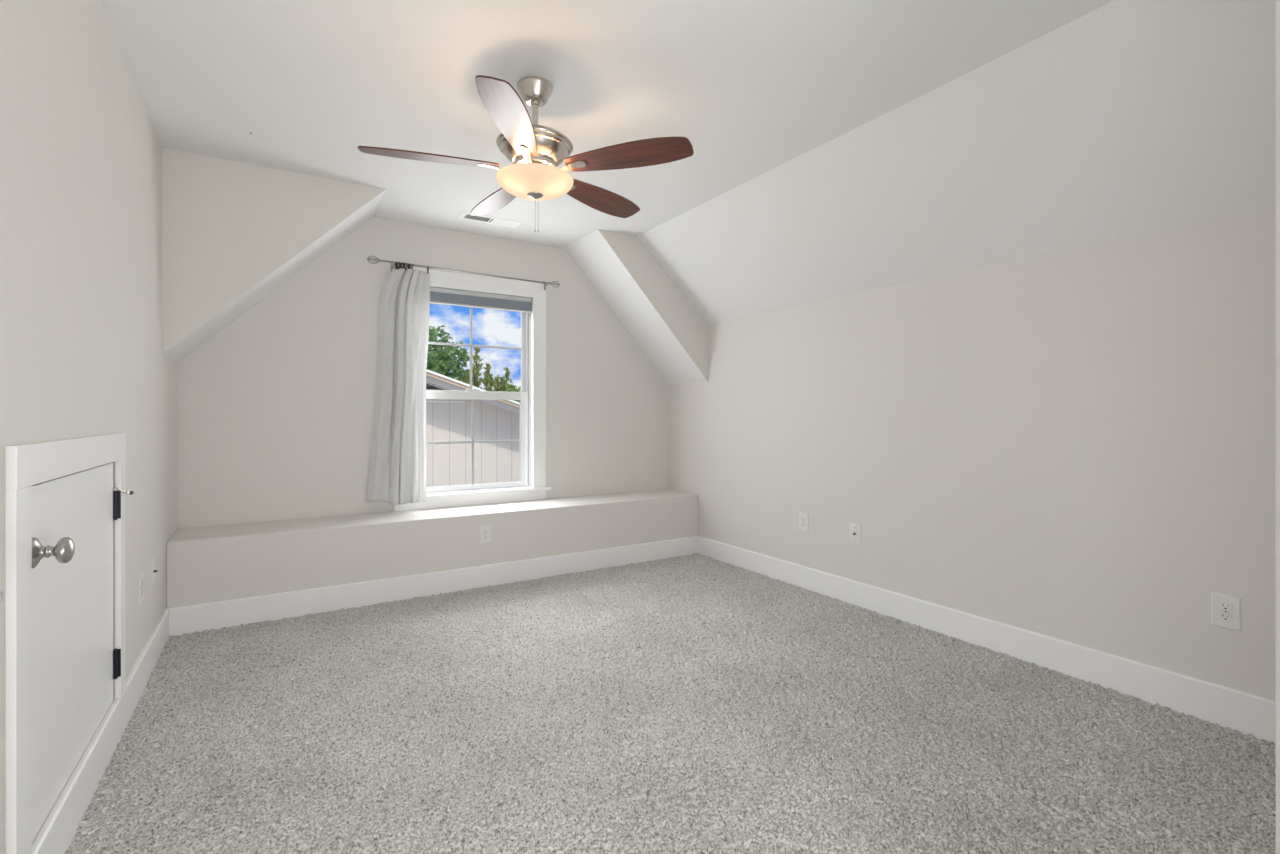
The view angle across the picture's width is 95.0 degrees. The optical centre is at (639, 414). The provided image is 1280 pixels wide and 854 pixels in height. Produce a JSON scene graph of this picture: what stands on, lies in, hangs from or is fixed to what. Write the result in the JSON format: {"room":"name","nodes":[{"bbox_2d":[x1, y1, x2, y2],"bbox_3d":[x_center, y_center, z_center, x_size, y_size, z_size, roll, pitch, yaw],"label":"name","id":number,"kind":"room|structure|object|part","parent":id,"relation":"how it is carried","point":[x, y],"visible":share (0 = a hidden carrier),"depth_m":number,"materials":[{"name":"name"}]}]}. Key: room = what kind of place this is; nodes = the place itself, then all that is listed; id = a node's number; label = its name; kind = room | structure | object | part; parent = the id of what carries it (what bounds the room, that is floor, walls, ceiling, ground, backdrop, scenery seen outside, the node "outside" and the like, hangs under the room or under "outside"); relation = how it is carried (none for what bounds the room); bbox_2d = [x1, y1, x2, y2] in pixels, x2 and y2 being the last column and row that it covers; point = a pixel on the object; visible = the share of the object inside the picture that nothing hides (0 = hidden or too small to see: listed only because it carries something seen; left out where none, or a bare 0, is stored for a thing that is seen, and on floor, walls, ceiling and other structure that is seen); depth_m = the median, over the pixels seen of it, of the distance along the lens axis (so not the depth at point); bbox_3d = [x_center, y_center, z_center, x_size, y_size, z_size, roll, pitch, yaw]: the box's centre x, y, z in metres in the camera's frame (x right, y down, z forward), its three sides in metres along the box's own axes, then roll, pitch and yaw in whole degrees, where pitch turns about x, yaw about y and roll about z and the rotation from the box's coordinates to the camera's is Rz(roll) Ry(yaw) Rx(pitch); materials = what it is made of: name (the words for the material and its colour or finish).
{"room":"empty attic bedroom","nodes":[
{"label":"empty attic bedroom","id":0,"kind":"room"},
{"bbox_2d":[0,0,177,853],"bbox_3d":[-1.294,-0.097,1.056,0.120,2.474,5.759,0,0,-32],"label":"wall","id":1,"kind":"structure","parent":0,"point":[81,355],"depth_m":1.75,"materials":[{"name":"white paint"}]},
{"bbox_2d":[0,588,3,602],"bbox_3d":[-0.990,0.535,0.631,0.186,0.938,1.091,0,0,-32],"label":"door","id":2,"kind":"structure","parent":1,"relation":"in","point":[1,590],"depth_m":1.04,"materials":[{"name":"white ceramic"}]},
{"bbox_2d":[5,433,133,853],"bbox_3d":[-1.631,0.535,1.666,0.190,0.938,1.064,0,0,-32],"label":"door","id":3,"kind":"structure","parent":1,"relation":"in","point":[62,503],"depth_m":1.50,"materials":[{"name":"white wood"}]},
{"bbox_3d":[-1.347,0.582,1.271,0.017,0.845,0.093,0,0,-32],"label":"casing","id":4,"kind":"part","parent":3,"relation":"part of","materials":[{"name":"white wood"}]},
{"bbox_3d":[-1.389,0.323,1.388,0.072,0.072,0.072,0,0,-32],"label":"knob","id":5,"kind":"part","parent":3,"relation":"part of","materials":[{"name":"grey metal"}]},
{"bbox_3d":[-1.603,0.113,1.683,0.018,0.093,1.064,0,0,-32],"label":"head casing","id":6,"kind":"part","parent":3,"relation":"part of","materials":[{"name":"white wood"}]},
{"bbox_3d":[-1.863,0.582,2.102,0.017,0.845,0.078,0,0,-32],"label":"casing","id":7,"kind":"part","parent":3,"relation":"part of","materials":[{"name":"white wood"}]},
{"bbox_2d":[32,608,168,853],"bbox_3d":[-1.108,1.082,0.884,0.015,0.156,5.072,0,0,-32],"label":"baseboard","id":8,"kind":"structure","parent":1,"relation":"attached to","point":[57,833],"depth_m":1.81,"materials":[{"name":"white wood"}]},
{"bbox_2d":[138,572,142,605],"bbox_3d":[-2.090,0.728,2.457,0.008,0.122,0.079,0,0,-32],"label":"wall outlet","id":9,"kind":"object","parent":1,"relation":"attached to","point":[140,577],"visible":1,"depth_m":2.43,"materials":[{"name":"white plastic"}]},
{"bbox_2d":[151,557,157,586],"bbox_3d":[-2.236,0.724,2.702,0.018,0.122,0.079,0,0,-32],"label":"cable plate","id":10,"kind":"object","parent":1,"relation":"attached to","point":[153,570],"visible":1,"depth_m":2.69,"materials":[{"name":"white plastic"}]},
{"bbox_3d":[-2.241,0.724,2.698,0.005,0.122,0.079,0,0,-32],"label":"plate","id":11,"kind":"part","parent":10,"relation":"part of","materials":[{"name":"white plastic"}]},
{"bbox_2d":[162,147,385,361],"bbox_3d":[-2.094,-0.818,3.438,1.036,1.032,0.567,0,0,-32],"label":"wall","id":12,"kind":"structure","parent":0,"point":[234,232],"depth_m":3.09,"materials":[{"name":"white paint"}]},
{"bbox_2d":[178,217,667,528],"bbox_3d":[-1.256,-0.097,4.382,3.457,2.474,0.150,0,0,-32],"label":"wall","id":13,"kind":"structure","parent":0,"point":[276,409],"depth_m":3.88,"materials":[{"name":"white paint"}]},
{"bbox_2d":[166,489,697,608],"bbox_3d":[-1.101,0.901,4.133,3.457,0.477,0.437,0,0,-32],"label":"wall ledge","id":14,"kind":"object","parent":13,"relation":"attached to","point":[208,564],"visible":0.66,"depth_m":3.66,"materials":[{"name":"white paint"}]},
{"bbox_2d":[169,536,697,635],"bbox_3d":[-0.981,1.082,3.941,3.427,0.156,0.015,0,0,-32],"label":"baseboard","id":15,"kind":"structure","parent":14,"relation":"attached to","point":[189,619],"depth_m":3.63,"materials":[{"name":"white wood"}]},
{"bbox_2d":[480,525,490,543],"bbox_3d":[-1.031,0.802,3.914,0.079,0.122,0.008,0,0,-32],"label":"wall outlet","id":16,"kind":"object","parent":14,"relation":"attached to","point":[485,531],"visible":1,"depth_m":3.91,"materials":[{"name":"white plastic"}]},
{"bbox_2d":[367,256,559,289],"bbox_3d":[-1.227,-1.012,4.246,1.374,0.077,0.111,0,0,-32],"label":"curtain rod","id":17,"kind":"object","parent":13,"relation":"attached to","point":[392,263],"visible":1,"depth_m":4.16,"materials":[{"name":"silver metal"}]},
{"bbox_2d":[367,262,429,504],"bbox_3d":[-1.618,-0.212,3.955,0.406,1.636,0.079,0,0,-32],"label":"curtain","id":18,"kind":"object","parent":17,"relation":"hanging from","point":[398,465],"visible":1,"depth_m":3.95,"materials":[{"name":"white fabric"}]},
{"bbox_3d":[-1.210,-1.020,4.219,1.230,0.020,0.011,0,0,-32],"label":"rod","id":19,"kind":"part","parent":17,"relation":"part of","materials":[{"name":"silver metal"}]},
{"bbox_2d":[394,265,550,510],"bbox_3d":[-1.243,-0.181,4.360,1.170,1.687,0.200,0,0,-32],"label":"window","id":20,"kind":"structure","parent":13,"relation":"in","point":[531,485],"depth_m":4.50,"materials":[{"name":"white wood"}]},
{"bbox_3d":[-1.212,-0.965,4.308,1.110,0.118,0.021,0,0,-32],"label":"head casing","id":21,"kind":"part","parent":20,"relation":"part of","materials":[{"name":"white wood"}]},
{"bbox_3d":[-1.243,0.190,4.357,0.850,0.732,0.026,0,0,-32],"label":"sash","id":22,"kind":"part","parent":20,"relation":"part of","materials":[{"name":"white plastic"}]},
{"bbox_2d":[430,287,531,312],"bbox_3d":[-1.223,-0.848,4.325,0.880,0.112,0.041,0,0,-32],"label":"window shade","id":23,"kind":"object","parent":20,"relation":"attached to","point":[443,296],"visible":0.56,"depth_m":4.33,"materials":[{"name":"grey fabric"}]},
{"bbox_3d":[-1.223,-0.887,4.325,0.880,0.034,0.040,0,0,-32],"label":"head rail","id":24,"kind":"part","parent":23,"relation":"part of","materials":[{"name":"grey"}]},
{"bbox_3d":[-1.222,-0.799,4.324,0.880,0.015,0.039,0,0,-32],"label":"rail","id":25,"kind":"part","parent":23,"relation":"part of","materials":[{"name":"grey"}]},
{"bbox_3d":[-1.266,-0.525,4.393,0.866,0.750,0.026,0,0,-32],"label":"sash","id":26,"kind":"part","parent":20,"relation":"part of","materials":[{"name":"clear glass"}]},
{"bbox_3d":[-0.787,-0.171,4.573,0.108,1.471,0.020,0,0,-32],"label":"casing","id":27,"kind":"part","parent":20,"relation":"part of","materials":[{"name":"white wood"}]},
{"bbox_2d":[100,0,1113,247],"bbox_3d":[-0.115,-1.394,1.789,2.896,0.120,5.759,0,0,-32],"label":"ceiling","id":28,"kind":"structure","parent":0,"point":[754,87],"depth_m":2.33,"materials":[{"name":"white paint"}]},
{"bbox_2d":[456,212,521,227],"bbox_3d":[-1.030,-1.332,4.019,0.416,0.004,0.146,0,0,-32],"label":"ceiling vent","id":29,"kind":"object","parent":28,"relation":"in","point":[463,215],"visible":0.98,"depth_m":4.02,"materials":[{"name":"white metal"}]},
{"bbox_2d":[358,75,693,232],"bbox_3d":[-0.457,-1.036,2.411,1.258,0.596,1.221,0,0,-32],"label":"ceiling fan","id":30,"kind":"object","parent":28,"relation":"hanging from","point":[535,151],"visible":1,"depth_m":2.28,"materials":[{"name":"brown wood"}]},
{"bbox_3d":[-0.806,-0.992,2.264,0.515,0.006,0.149,0,13,-17],"label":"fan blade","id":31,"kind":"part","parent":30,"relation":"part of","materials":[{"name":"brown wood"}]},
{"bbox_3d":[-0.653,-0.992,2.705,0.149,0.006,0.515,-15,9,-34],"label":"fan blade","id":32,"kind":"part","parent":30,"relation":"part of","materials":[{"name":"white wood"}]},
{"bbox_3d":[-0.433,-0.992,1.982,0.149,0.006,0.515,12,0,1],"label":"fan blade","id":33,"kind":"part","parent":30,"relation":"part of","materials":[{"name":"wood"}]},
{"bbox_3d":[-0.425,-0.924,2.379,0.310,0.064,0.310,0,0,-32],"label":"lamp shade","id":34,"kind":"part","parent":30,"relation":"part of","materials":[{"name":"beige glass"}]},
{"bbox_3d":[-0.185,-0.992,2.696,0.149,0.006,0.515,-16,-9,36],"label":"fan blade","id":35,"kind":"part","parent":30,"relation":"part of","materials":[{"name":"brown wood"}]},
{"bbox_3d":[-0.050,-0.992,2.249,0.515,0.006,0.149,0,-12,19],"label":"fan blade","id":36,"kind":"part","parent":30,"relation":"part of","materials":[{"name":"brown wood"}]},
{"bbox_2d":[565,229,707,384],"bbox_3d":[-0.026,-0.799,4.724,1.007,1.070,0.567,0,0,-32],"label":"wall","id":37,"kind":"structure","parent":0,"point":[654,311],"depth_m":4.62,"materials":[{"name":"white paint"}]},
{"bbox_2d":[65,553,1275,853],"bbox_3d":[0.151,1.147,2.120,3.497,0.028,4.342,0,0,-32],"label":"floor","id":38,"kind":"structure","parent":0,"point":[696,703],"depth_m":2.05,"materials":[{"name":"carpet"}]},
{"bbox_2d":[636,0,1275,323],"bbox_3d":[1.455,-1.092,2.765,0.801,0.724,5.759,0,0,-32],"label":"ceiling","id":39,"kind":"structure","parent":0,"point":[1126,118],"depth_m":2.42,"materials":[{"name":"white paint"}]},
{"bbox_2d":[668,206,1275,700],"bbox_3d":[1.744,0.205,2.945,0.120,1.870,5.759,0,0,-32],"label":"wall","id":40,"kind":"structure","parent":0,"point":[1075,445],"depth_m":2.70,"materials":[{"name":"white paint"}]},
{"bbox_2d":[799,512,807,531],"bbox_3d":[1.083,0.715,3.886,0.008,0.122,0.079,0,0,-32],"label":"wall outlet","id":41,"kind":"object","parent":40,"relation":"attached to","point":[803,517],"visible":1,"depth_m":3.88,"materials":[{"name":"white plastic"}]},
{"bbox_2d":[850,523,860,544],"bbox_3d":[1.294,0.722,3.538,0.018,0.122,0.079,0,0,-32],"label":"cable plate","id":42,"kind":"object","parent":40,"relation":"attached to","point":[855,529],"visible":1,"depth_m":3.54,"materials":[{"name":"white plastic"}]},
{"bbox_2d":[698,536,1275,743],"bbox_3d":[1.439,1.082,3.307,0.015,0.156,3.647,0,0,-32],"label":"baseboard","id":43,"kind":"structure","parent":40,"relation":"attached to","point":[1247,713],"depth_m":2.66,"materials":[{"name":"white wood"}]},
{"bbox_2d":[1211,592,1240,630],"bbox_3d":[2.157,0.726,2.159,0.008,0.122,0.079,0,0,-32],"label":"wall outlet","id":44,"kind":"object","parent":40,"relation":"attached to","point":[1225,609],"visible":1,"depth_m":2.16,"materials":[{"name":"white plastic"}]},
{"bbox_2d":[1219,613,1231,621],"bbox_3d":[2.156,0.746,2.158,0.004,0.028,0.034,0,0,-32],"label":"receptacle","id":45,"kind":"object","parent":44,"relation":"attached to","point":[1223,617],"depth_m":2.16,"materials":[{"name":"white plastic"}]},
{"bbox_2d":[1219,602,1231,610],"bbox_3d":[2.156,0.707,2.158,0.004,0.028,0.034,0,0,-32],"label":"receptacle","id":46,"kind":"object","parent":44,"relation":"attached to","point":[1223,606],"depth_m":2.16,"materials":[{"name":"white plastic"}]},
{"bbox_3d":[2.023,-0.097,0.684,1.795,2.474,1.425,0,0,-32],"label":"wall","id":47,"kind":"structure","parent":0,"visible":0},
{"bbox_2d":[1276,0,1279,853],"bbox_3d":[0.871,-0.097,0.786,0.053,2.474,0.036,0,0,-32],"label":"trim","id":48,"kind":"structure","parent":47,"relation":"attached to","point":[1277,1],"depth_m":0.80,"materials":[{"name":"white paint"}]},
{"label":"outside","id":49,"kind":"structure","parent":0,"visible":0},
{"bbox_3d":[-12.915,4.240,30.240,90.000,0.200,55.000,0,0,-32],"label":"ground","id":50,"kind":"structure","parent":49,"visible":0},
{"bbox_2d":[427,325,473,382],"bbox_3d":[-6.969,0.754,16.415,5.319,6.784,5.553,0,0,-32],"label":"leafy tree","id":51,"kind":"object","parent":50,"relation":"on","point":[436,356],"visible":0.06,"depth_m":16.44,"materials":[{"name":"green plant"}]},
{"bbox_2d":[426,370,519,486],"bbox_3d":[-4.887,1.604,8.996,9.900,5.072,4.760,0,0,-32],"label":"house","id":52,"kind":"structure","parent":50,"relation":"on","point":[446,419],"depth_m":8.26,"materials":[{"name":"white wood"}]},
{"bbox_2d":[426,384,442,389],"bbox_3d":[-3.864,-0.553,7.351,2.920,0.486,0.034,0,0,-32],"label":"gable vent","id":53,"kind":"object","parent":52,"relation":"attached to","point":[428,386],"depth_m":8.01,"materials":[{"name":"grey"}]},
{"bbox_2d":[461,347,511,391],"bbox_3d":[-3.670,1.226,14.181,2.109,5.827,1.825,0,0,-32],"label":"cypress tree","id":54,"kind":"object","parent":50,"relation":"on","point":[488,379],"visible":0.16,"depth_m":14.10,"materials":[{"name":"green plant"}]},
{"bbox_2d":[499,380,520,402],"bbox_3d":[-3.854,1.433,18.386,2.790,5.036,2.936,0,0,-32],"label":"shrub","id":55,"kind":"object","parent":50,"relation":"on","point":[512,389],"visible":0.04,"depth_m":17.73,"materials":[{"name":"green plant"}]}
]}

